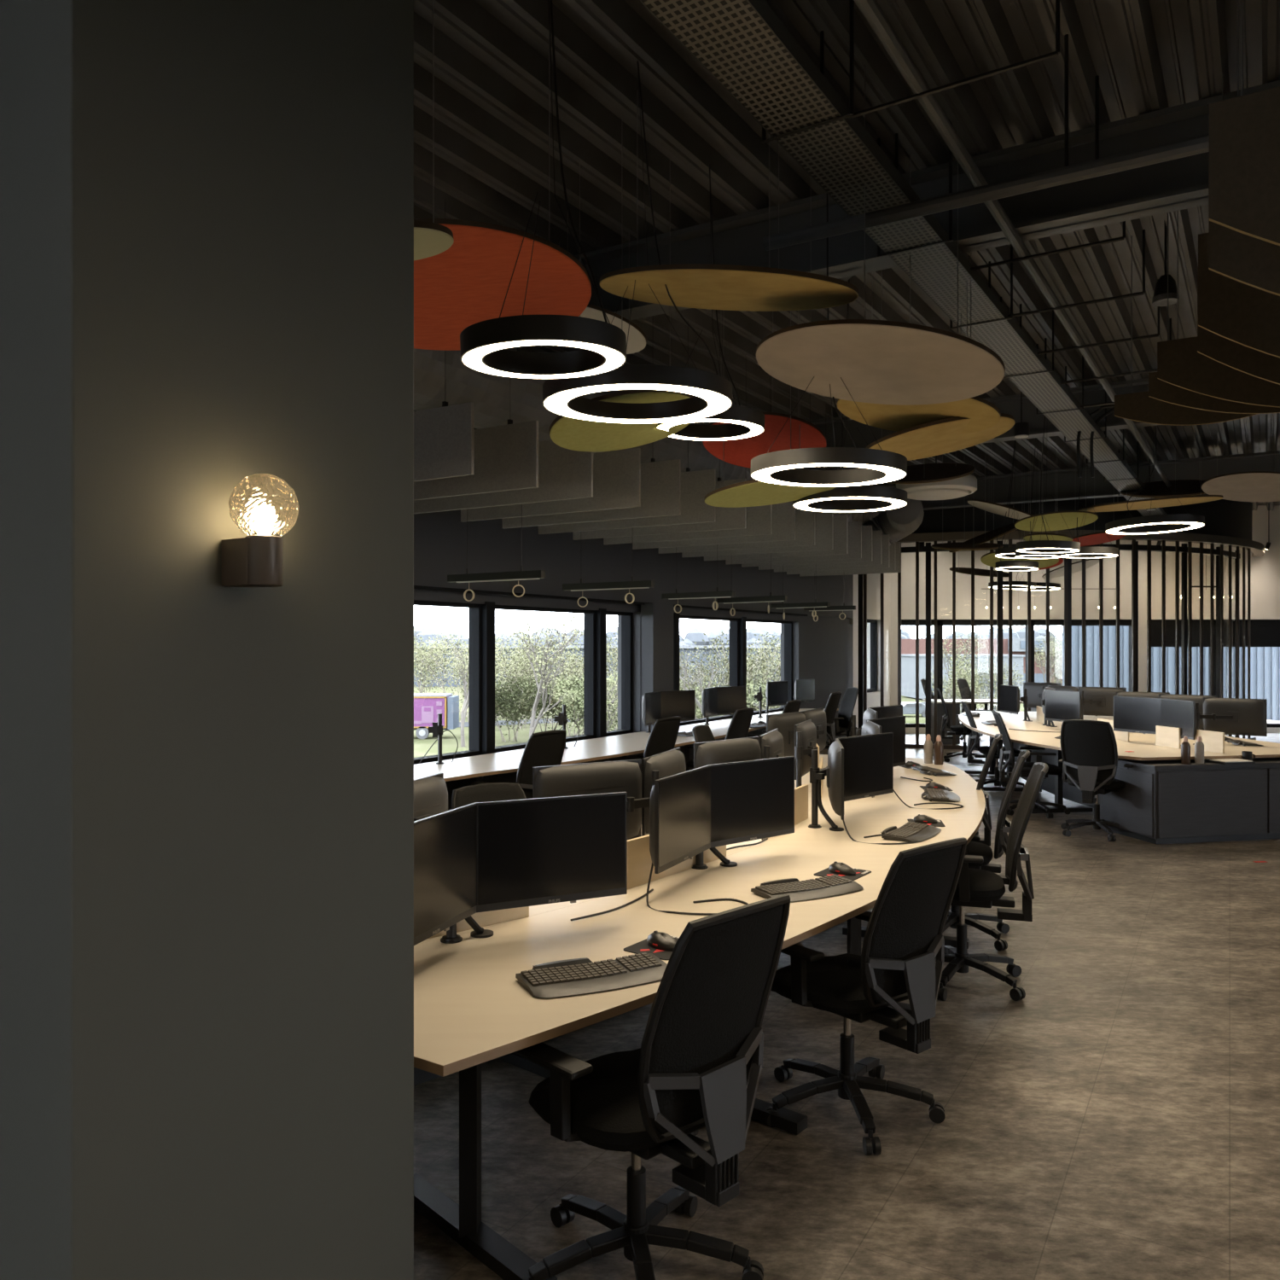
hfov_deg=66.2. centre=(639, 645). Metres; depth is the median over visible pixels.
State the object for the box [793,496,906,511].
diffuser
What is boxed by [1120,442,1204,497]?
disc
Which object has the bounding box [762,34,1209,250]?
pipe
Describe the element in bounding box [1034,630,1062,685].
tree
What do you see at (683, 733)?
keyboard
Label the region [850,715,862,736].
monitor stand
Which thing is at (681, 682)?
shrub
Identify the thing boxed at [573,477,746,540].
acoustic baffle
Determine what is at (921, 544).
track spotlight
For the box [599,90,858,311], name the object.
disc
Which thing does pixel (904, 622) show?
window
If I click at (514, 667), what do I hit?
shrub
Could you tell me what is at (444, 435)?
acoustic baffle
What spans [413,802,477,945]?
monitor
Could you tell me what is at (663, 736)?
office chair
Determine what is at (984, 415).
disc
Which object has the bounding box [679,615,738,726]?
window
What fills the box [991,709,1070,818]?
office chair
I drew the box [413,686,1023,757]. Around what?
ground
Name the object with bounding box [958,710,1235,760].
countertop
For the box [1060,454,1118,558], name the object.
lamp
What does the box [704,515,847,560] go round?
acoustic baffle
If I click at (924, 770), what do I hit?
keyboard
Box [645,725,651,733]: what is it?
monitor stand
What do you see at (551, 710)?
shrub
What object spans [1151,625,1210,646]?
roller blind
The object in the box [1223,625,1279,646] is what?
roller blind
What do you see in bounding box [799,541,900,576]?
acoustic baffle
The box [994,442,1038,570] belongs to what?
lamp
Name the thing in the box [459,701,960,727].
road
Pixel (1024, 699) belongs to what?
monitor stand
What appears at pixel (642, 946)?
mouse pad
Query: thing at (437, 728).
monitor stand
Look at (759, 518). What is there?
acoustic baffle
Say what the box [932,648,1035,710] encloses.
shrub
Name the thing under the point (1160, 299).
ceiling speaker
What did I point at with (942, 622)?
window
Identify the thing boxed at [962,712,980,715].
keyboard
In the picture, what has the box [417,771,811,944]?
divider
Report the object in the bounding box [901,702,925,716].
car
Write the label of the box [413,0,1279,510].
ceiling
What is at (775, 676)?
tree
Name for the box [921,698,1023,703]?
countertop
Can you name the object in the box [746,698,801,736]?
office chair
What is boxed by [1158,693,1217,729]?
monitor
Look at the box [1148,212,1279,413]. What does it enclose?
curved baffle
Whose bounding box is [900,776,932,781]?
cable
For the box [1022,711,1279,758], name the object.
countertop
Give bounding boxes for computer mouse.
[646,930,676,951]
[828,861,855,875]
[904,761,920,767]
[913,814,937,823]
[925,781,945,789]
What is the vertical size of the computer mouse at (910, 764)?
0.042 m
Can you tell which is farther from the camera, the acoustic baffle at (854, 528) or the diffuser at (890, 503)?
the acoustic baffle at (854, 528)
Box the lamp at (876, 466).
[750,193,907,487]
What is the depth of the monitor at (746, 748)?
5.25 m
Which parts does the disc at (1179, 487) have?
felt panel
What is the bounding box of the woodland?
[413,626,1062,645]
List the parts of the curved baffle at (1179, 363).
felt panel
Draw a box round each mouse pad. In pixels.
[623,935,679,960]
[813,867,871,880]
[898,764,922,768]
[907,818,945,826]
[919,785,952,791]
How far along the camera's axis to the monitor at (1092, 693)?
12.09 m
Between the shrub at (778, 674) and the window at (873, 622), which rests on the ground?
the shrub at (778, 674)
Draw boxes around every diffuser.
[456,577,540,582]
[462,340,624,378]
[544,384,731,423]
[570,587,649,591]
[657,418,763,440]
[669,596,731,599]
[723,600,784,603]
[751,463,905,486]
[776,606,825,608]
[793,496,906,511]
[808,609,853,610]
[989,585,1035,589]
[995,552,1014,558]
[995,566,1037,570]
[1015,554,1060,558]
[1016,547,1079,552]
[1018,586,1060,590]
[1060,553,1117,558]
[1105,522,1204,534]
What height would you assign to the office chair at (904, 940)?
1.042 m
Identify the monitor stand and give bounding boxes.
[413,814,430,821]
[418,713,458,764]
[440,915,493,943]
[554,704,579,748]
[593,770,659,812]
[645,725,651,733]
[692,847,737,869]
[754,686,770,717]
[763,745,781,758]
[765,691,769,712]
[788,725,824,744]
[794,731,817,787]
[808,749,843,831]
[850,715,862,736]
[856,728,861,735]
[1019,688,1032,721]
[1035,686,1044,707]
[1041,691,1047,725]
[1046,720,1057,727]
[1080,690,1105,719]
[1192,702,1239,744]
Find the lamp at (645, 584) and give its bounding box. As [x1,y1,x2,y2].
[562,576,654,607]
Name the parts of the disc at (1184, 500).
felt panel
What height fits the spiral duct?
0.938 m
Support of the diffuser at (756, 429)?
attached to the lamp at (744, 422)
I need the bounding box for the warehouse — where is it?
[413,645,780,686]
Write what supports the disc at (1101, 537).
hanging from the ceiling
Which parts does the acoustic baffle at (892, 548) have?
felt panel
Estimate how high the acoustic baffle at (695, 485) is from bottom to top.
1.650 m
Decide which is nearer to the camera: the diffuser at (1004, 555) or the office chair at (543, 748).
the office chair at (543, 748)
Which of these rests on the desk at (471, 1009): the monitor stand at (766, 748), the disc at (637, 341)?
the monitor stand at (766, 748)
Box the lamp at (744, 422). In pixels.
[655,163,764,441]
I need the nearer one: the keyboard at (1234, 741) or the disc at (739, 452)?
the disc at (739, 452)
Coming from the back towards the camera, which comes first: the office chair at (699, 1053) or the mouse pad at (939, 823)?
the mouse pad at (939, 823)
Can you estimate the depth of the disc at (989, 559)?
13.39 m
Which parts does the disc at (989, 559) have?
felt panel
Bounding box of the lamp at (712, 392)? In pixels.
[542,60,732,424]
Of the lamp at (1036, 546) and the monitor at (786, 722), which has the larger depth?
the lamp at (1036, 546)
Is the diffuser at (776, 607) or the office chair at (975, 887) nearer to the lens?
the office chair at (975, 887)
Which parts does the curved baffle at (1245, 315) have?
felt panel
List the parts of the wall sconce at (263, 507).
glass globe, bulb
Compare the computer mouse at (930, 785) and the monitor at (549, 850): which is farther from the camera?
the computer mouse at (930, 785)
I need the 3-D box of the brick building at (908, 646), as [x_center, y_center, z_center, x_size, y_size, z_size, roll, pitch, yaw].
[58.000,2.950,168.925,34.000,8.500,14.150,0,0,0]
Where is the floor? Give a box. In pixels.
[413,719,1279,1279]
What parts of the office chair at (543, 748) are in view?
armrest, frame, backrest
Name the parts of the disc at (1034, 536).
felt panel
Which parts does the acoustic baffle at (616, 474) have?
felt panel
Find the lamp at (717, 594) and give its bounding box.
[661,587,734,613]
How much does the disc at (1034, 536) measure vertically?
1.287 m
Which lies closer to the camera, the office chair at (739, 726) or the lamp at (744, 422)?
the lamp at (744, 422)
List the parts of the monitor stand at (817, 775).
mount plate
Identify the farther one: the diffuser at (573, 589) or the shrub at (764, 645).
the shrub at (764, 645)
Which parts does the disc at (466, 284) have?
felt panel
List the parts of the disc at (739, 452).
felt panel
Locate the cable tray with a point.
(744, 45)
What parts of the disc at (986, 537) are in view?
felt panel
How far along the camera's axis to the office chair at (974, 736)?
11.55 m
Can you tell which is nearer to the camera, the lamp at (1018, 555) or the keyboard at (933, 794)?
the keyboard at (933, 794)
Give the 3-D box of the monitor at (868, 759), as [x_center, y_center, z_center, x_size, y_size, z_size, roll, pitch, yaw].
[1.270,0.689,5.606,0.540,0.362,0.064,0,0,-43]
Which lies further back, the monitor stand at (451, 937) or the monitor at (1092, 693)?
the monitor at (1092, 693)
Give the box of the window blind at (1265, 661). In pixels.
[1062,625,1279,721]
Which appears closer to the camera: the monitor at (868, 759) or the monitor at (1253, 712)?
the monitor at (868, 759)
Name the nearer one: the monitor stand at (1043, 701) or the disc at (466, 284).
the disc at (466, 284)
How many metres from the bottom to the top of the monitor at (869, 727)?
0.362 m
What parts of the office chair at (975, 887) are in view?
armrest, armrest, seat, backrest, frame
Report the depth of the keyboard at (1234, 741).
9.49 m
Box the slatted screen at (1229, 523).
[858,493,1264,750]
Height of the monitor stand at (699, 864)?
0.410 m
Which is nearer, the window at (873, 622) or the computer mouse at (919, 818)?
the computer mouse at (919, 818)
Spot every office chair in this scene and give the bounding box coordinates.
[451,782,526,809]
[471,729,566,798]
[512,893,790,1279]
[602,716,680,762]
[686,707,754,767]
[692,724,715,743]
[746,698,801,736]
[764,837,967,1155]
[820,686,859,754]
[824,691,841,748]
[920,678,963,739]
[936,687,986,763]
[936,762,1048,1000]
[942,749,1029,950]
[956,678,994,739]
[960,701,1024,787]
[970,733,1002,846]
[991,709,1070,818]
[1058,719,1133,841]
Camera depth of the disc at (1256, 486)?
12.00 m
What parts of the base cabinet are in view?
door, panel, door, door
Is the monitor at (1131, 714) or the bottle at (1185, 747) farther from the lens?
the monitor at (1131, 714)
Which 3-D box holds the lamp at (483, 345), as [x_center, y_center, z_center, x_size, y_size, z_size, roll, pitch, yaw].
[-0.321,-1.787,3.278,0.552,1.702,0.553,0,0,0]
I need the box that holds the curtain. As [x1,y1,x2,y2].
[413,695,452,726]
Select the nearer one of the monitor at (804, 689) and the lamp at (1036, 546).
the lamp at (1036, 546)
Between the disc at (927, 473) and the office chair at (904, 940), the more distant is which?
the disc at (927, 473)
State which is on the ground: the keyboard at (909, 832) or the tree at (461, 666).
the tree at (461, 666)
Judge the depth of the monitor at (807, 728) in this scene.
6.39 m
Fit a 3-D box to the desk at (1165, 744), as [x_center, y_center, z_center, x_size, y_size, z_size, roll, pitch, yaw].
[5.308,1.230,11.475,2.983,0.919,6.048,0,0,0]
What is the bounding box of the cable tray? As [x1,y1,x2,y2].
[638,0,1168,516]
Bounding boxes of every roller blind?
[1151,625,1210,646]
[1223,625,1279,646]
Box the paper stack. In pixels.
[1207,758,1255,764]
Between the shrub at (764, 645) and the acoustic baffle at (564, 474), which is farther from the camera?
the shrub at (764, 645)
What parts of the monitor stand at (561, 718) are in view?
mount plate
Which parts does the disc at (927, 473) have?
felt panel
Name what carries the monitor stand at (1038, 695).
on the desk at (1165, 744)
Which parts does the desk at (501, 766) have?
modesty panel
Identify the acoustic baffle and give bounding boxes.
[413,199,473,481]
[413,346,593,513]
[413,418,538,500]
[460,390,640,522]
[502,458,680,528]
[538,320,715,534]
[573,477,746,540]
[603,504,772,544]
[632,500,795,549]
[658,385,814,553]
[681,393,832,557]
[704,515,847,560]
[725,521,861,564]
[741,525,872,567]
[758,499,881,570]
[773,534,889,572]
[786,483,895,574]
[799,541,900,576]
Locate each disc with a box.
[413,0,453,260]
[413,23,591,350]
[548,116,693,451]
[558,211,646,354]
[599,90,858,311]
[702,310,826,468]
[704,310,837,507]
[756,64,1005,405]
[837,154,1000,434]
[865,252,1014,460]
[886,430,974,483]
[896,455,977,500]
[931,542,1003,550]
[948,459,1017,552]
[949,541,1008,577]
[967,439,1033,519]
[980,452,1058,568]
[1014,457,1098,531]
[1023,446,1072,541]
[1037,557,1063,570]
[1041,558,1099,578]
[1072,531,1125,546]
[1076,424,1222,511]
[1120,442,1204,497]
[1201,432,1279,502]
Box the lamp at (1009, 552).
[994,440,1024,558]
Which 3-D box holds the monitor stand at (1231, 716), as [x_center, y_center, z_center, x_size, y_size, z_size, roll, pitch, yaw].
[5.579,0.755,9.511,0.400,0.410,0.078,0,0,13]
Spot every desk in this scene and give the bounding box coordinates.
[413,708,838,810]
[413,744,985,1279]
[921,698,1036,744]
[958,705,1279,813]
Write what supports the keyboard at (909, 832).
on the desk at (471, 1009)
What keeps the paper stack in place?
on the countertop
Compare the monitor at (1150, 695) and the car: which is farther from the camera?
the car
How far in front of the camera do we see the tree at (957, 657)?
88.73 m
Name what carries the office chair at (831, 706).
on the floor
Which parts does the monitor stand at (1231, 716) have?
mount plate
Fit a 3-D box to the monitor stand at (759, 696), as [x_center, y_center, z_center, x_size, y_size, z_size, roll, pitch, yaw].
[1.605,0.756,13.193,0.317,0.412,0.087,0,0,0]
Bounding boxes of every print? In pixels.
[413,701,442,724]
[640,948,663,953]
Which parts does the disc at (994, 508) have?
felt panel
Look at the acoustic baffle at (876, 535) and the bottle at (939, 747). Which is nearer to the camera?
the bottle at (939, 747)
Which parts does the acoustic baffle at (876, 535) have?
felt panel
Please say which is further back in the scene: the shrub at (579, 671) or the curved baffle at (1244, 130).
the shrub at (579, 671)
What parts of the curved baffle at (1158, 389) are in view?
felt panel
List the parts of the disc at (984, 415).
felt panel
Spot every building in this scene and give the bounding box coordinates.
[901,638,1062,684]
[901,654,1025,698]
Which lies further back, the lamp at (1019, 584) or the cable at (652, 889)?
the lamp at (1019, 584)
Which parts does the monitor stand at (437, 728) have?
mount plate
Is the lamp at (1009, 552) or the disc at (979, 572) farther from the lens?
the disc at (979, 572)
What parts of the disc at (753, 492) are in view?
felt panel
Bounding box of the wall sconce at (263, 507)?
[221,473,298,587]
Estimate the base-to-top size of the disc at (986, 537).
1.353 m
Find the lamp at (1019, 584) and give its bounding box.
[988,541,1036,589]
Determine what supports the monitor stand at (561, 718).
on the desk at (501, 766)
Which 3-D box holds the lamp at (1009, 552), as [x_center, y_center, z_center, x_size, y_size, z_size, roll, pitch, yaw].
[4.712,-1.877,12.301,0.493,1.524,0.492,0,0,0]
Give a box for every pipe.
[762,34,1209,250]
[820,0,1171,487]
[1076,404,1114,477]
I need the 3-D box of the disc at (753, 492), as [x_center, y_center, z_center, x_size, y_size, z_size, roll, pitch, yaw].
[0.878,-1.802,6.561,0.896,1.671,0.900,0,0,0]
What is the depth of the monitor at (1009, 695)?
12.60 m
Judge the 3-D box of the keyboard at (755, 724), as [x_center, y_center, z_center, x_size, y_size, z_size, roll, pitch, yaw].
[1.356,0.944,11.697,0.238,0.031,0.432,0,0,30]
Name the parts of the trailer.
door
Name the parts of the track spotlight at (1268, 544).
stem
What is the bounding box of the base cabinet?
[1099,757,1279,843]
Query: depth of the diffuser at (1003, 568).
12.01 m
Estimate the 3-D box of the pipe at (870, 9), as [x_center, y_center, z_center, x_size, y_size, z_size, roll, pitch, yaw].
[3.900,-2.316,8.108,0.927,0.390,15.000,0,0,33]
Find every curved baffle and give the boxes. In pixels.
[1114,235,1257,425]
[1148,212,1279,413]
[1157,210,1279,407]
[1197,266,1279,384]
[1198,72,1279,357]
[1208,0,1279,296]
[1209,0,1279,245]
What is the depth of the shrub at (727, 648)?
68.31 m
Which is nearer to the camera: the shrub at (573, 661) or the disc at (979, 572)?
the disc at (979, 572)
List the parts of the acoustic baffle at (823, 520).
felt panel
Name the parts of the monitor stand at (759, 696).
mount plate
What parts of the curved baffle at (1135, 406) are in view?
felt panel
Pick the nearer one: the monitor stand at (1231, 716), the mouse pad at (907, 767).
the mouse pad at (907, 767)
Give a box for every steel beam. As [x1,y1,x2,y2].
[574,80,1279,319]
[807,378,1274,448]
[875,450,1279,511]
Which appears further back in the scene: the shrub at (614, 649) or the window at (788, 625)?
the shrub at (614, 649)
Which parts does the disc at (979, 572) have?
felt panel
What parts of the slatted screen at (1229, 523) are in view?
head rail, rail, rail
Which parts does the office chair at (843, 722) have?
seat, backrest, frame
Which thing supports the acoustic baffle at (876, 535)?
hanging from the ceiling
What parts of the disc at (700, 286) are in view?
felt panel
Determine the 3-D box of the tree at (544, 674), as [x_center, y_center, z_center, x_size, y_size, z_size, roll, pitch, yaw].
[-5.424,2.155,60.391,5.704,10.126,5.076,0,0,9]
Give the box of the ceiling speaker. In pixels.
[1152,222,1179,306]
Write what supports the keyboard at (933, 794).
on the desk at (471, 1009)
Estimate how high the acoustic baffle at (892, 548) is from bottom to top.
1.650 m
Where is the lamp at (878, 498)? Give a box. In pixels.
[792,279,907,512]
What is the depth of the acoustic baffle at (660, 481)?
7.60 m
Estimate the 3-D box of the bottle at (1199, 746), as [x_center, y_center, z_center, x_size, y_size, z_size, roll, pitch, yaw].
[4.840,0.897,8.490,0.072,0.238,0.072,0,0,0]
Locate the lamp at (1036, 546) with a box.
[1016,415,1080,552]
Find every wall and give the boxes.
[0,0,413,1279]
[413,410,853,754]
[849,573,890,727]
[890,505,1279,733]
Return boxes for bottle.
[924,733,932,763]
[934,735,943,764]
[1181,736,1190,763]
[1194,735,1204,763]
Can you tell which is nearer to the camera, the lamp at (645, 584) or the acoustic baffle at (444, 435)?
the acoustic baffle at (444, 435)
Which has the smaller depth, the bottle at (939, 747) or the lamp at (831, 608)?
the bottle at (939, 747)
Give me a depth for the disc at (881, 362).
4.74 m
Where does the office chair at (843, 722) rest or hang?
on the floor
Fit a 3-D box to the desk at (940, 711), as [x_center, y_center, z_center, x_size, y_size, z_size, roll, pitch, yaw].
[6.000,1.325,17.200,1.900,0.740,0.800,0,0,0]
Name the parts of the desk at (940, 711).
leg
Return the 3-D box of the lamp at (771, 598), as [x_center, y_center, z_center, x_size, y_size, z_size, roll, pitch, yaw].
[1.245,-1.494,10.960,0.928,2.312,0.093,0,0,42]
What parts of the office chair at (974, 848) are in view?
seat, backrest, frame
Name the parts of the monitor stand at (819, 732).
mount plate, mount plate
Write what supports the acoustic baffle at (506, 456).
hanging from the ceiling
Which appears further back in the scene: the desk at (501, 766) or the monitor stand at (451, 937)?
the desk at (501, 766)
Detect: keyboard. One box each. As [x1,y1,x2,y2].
[515,952,667,997]
[677,731,693,736]
[749,722,766,727]
[750,874,863,901]
[879,821,941,842]
[911,765,956,775]
[921,787,960,802]
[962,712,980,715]
[981,720,996,725]
[1225,738,1262,746]
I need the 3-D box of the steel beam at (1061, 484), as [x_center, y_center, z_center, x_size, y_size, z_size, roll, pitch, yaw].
[10.761,-2.417,12.083,22.000,0.435,0.200,0,0,31]
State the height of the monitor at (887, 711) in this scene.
0.362 m
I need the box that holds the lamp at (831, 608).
[803,573,855,621]
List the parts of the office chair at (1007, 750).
backrest, frame, armrest, seat, armrest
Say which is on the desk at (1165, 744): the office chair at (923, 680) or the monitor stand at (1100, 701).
the monitor stand at (1100, 701)
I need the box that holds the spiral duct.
[413,345,924,546]
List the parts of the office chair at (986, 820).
backrest, frame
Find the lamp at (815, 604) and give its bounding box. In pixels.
[770,564,830,619]
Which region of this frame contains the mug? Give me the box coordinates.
[1241,750,1255,760]
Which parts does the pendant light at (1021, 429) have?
stem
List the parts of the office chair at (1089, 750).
backrest, frame, seat, armrest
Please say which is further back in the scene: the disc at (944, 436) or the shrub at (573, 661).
the shrub at (573, 661)
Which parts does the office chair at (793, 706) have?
armrest, frame, backrest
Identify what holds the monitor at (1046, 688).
attached to the monitor stand at (1043, 701)
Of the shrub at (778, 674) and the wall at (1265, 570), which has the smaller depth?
the wall at (1265, 570)
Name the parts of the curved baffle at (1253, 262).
felt panel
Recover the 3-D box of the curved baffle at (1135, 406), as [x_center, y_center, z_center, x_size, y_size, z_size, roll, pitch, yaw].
[3.540,-2.018,6.120,1.050,1.265,0.024,0,0,31]
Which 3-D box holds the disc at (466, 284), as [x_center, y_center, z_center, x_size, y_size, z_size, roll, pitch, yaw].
[-0.801,-2.013,4.051,1.199,1.249,1.199,0,0,0]
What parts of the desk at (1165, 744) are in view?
divider panel, modesty panel, divider panel, divider panel, divider panel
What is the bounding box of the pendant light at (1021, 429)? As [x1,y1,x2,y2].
[1013,391,1029,438]
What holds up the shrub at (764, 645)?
on the ground
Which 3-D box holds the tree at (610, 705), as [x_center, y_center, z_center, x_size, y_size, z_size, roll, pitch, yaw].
[-1.552,4.072,57.209,3.536,6.278,3.147,0,0,-3]
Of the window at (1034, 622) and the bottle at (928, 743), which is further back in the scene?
the window at (1034, 622)
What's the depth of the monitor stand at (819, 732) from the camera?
7.40 m
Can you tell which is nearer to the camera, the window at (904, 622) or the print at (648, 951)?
the print at (648, 951)
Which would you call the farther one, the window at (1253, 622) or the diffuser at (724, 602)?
the window at (1253, 622)
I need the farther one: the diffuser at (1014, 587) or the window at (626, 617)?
the diffuser at (1014, 587)
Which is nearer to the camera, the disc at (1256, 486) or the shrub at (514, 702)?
the disc at (1256, 486)
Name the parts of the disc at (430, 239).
felt panel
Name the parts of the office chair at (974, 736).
backrest, frame, seat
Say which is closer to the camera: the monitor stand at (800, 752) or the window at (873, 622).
the monitor stand at (800, 752)
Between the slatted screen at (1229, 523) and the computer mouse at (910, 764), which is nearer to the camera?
the computer mouse at (910, 764)
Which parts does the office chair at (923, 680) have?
frame, backrest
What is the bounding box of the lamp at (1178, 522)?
[1105,425,1204,535]
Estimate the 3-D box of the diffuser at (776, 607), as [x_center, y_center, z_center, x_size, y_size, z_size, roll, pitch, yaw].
[2.050,-0.489,12.486,0.748,0.008,0.030,0,0,44]
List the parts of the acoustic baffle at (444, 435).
felt panel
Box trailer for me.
[413,693,459,738]
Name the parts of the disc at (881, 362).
felt panel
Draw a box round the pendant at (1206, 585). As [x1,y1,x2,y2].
[1192,543,1215,589]
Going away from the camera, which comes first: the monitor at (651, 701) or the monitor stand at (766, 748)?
the monitor stand at (766, 748)
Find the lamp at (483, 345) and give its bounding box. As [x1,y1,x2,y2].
[459,0,626,378]
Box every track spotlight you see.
[919,541,924,546]
[1264,503,1270,549]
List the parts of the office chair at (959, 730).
backrest, frame, seat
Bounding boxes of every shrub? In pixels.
[413,614,463,693]
[413,616,520,721]
[429,630,558,720]
[453,622,545,715]
[462,674,552,742]
[494,634,580,728]
[494,634,583,724]
[512,674,577,731]
[538,633,616,682]
[544,670,615,736]
[552,682,617,733]
[560,631,617,680]
[577,671,617,729]
[615,678,698,696]
[679,629,721,691]
[679,632,777,700]
[679,674,766,718]
[698,621,780,691]
[724,633,780,684]
[727,674,779,710]
[746,633,780,681]
[930,649,1003,711]
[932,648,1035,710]
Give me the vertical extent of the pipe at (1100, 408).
0.705 m
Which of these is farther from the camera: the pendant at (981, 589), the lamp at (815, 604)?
the pendant at (981, 589)
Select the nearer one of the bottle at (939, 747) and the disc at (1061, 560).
the bottle at (939, 747)
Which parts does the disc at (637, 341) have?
felt panel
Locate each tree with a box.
[445,634,500,747]
[506,612,583,738]
[582,667,617,731]
[679,645,729,719]
[753,675,780,710]
[931,625,989,698]
[1034,626,1062,686]
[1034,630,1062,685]
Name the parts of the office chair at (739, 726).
seat, backrest, frame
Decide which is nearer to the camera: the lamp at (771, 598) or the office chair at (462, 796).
the office chair at (462, 796)
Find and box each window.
[413,599,481,764]
[494,605,595,752]
[606,610,633,736]
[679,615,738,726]
[746,618,792,715]
[866,619,877,692]
[901,619,939,727]
[939,619,1031,725]
[1031,619,1131,691]
[1151,619,1215,695]
[1223,619,1279,727]
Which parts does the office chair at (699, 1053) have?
armrest, seat, frame, backrest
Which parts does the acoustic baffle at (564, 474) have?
felt panel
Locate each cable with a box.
[570,888,653,921]
[645,862,748,915]
[726,837,767,849]
[842,820,917,844]
[893,789,963,809]
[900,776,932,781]
[1008,728,1060,732]
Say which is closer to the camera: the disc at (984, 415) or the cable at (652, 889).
the cable at (652, 889)
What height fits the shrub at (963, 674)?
6.969 m
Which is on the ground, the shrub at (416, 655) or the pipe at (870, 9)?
the shrub at (416, 655)
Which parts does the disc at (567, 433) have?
felt panel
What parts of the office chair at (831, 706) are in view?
backrest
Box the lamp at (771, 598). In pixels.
[716,404,787,616]
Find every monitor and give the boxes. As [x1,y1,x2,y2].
[413,773,448,818]
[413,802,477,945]
[476,791,627,913]
[532,758,641,839]
[641,691,660,726]
[641,747,686,836]
[649,764,710,873]
[660,689,695,721]
[693,736,761,768]
[701,686,717,718]
[710,756,794,847]
[717,686,746,715]
[758,728,784,759]
[766,680,787,706]
[766,710,806,756]
[794,678,814,702]
[794,719,816,779]
[802,707,826,751]
[827,738,843,820]
[837,732,893,801]
[861,720,881,735]
[862,707,878,725]
[866,715,905,767]
[869,704,902,718]
[1000,684,1019,714]
[1023,681,1061,708]
[1041,686,1056,714]
[1045,689,1081,721]
[1047,685,1078,691]
[1078,686,1126,715]
[1113,695,1160,733]
[1115,691,1169,698]
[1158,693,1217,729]
[1160,698,1197,739]
[1202,697,1267,736]
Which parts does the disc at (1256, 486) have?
felt panel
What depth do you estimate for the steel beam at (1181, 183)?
5.28 m
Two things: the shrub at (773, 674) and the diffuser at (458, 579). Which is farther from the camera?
the shrub at (773, 674)
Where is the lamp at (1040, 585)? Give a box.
[1016,570,1060,590]
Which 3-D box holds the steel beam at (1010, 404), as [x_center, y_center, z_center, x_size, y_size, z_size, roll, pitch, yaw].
[8.093,-2.417,7.674,21.946,0.435,2.354,0,0,36]
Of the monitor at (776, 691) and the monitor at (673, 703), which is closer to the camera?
the monitor at (673, 703)
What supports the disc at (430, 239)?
hanging from the ceiling
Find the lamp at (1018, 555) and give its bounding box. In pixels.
[1014,437,1061,558]
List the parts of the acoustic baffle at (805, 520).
felt panel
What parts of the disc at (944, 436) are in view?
felt panel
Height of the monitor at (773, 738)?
0.362 m
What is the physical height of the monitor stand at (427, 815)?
0.410 m
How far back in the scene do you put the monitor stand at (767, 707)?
14.09 m
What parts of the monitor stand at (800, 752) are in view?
mount plate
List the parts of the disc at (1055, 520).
felt panel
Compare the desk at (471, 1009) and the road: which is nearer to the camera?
the desk at (471, 1009)
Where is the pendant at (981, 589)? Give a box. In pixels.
[981,588,1120,608]
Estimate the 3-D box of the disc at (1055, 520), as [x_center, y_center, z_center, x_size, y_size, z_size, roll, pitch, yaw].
[4.880,-2.016,11.522,0.900,1.243,0.895,0,0,0]
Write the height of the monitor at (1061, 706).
0.362 m
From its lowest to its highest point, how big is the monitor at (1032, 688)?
0.362 m
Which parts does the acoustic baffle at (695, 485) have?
felt panel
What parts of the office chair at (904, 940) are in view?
armrest, seat, armrest, frame, backrest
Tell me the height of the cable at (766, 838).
0.008 m
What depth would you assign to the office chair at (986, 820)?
6.66 m
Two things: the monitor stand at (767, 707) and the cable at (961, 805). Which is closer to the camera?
the cable at (961, 805)
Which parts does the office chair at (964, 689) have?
frame, backrest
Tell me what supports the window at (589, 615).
attached to the wall at (823, 648)
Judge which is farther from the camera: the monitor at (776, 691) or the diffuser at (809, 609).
the monitor at (776, 691)
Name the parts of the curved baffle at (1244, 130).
felt panel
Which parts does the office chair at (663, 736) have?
frame, backrest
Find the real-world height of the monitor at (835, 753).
0.362 m
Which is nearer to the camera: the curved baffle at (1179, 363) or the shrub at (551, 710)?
the curved baffle at (1179, 363)
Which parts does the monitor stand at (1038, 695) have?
mount plate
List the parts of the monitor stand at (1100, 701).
mount plate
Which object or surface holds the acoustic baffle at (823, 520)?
hanging from the ceiling
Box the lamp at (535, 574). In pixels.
[447,508,545,601]
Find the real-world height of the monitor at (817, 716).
0.362 m
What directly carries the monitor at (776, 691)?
attached to the monitor stand at (767, 707)

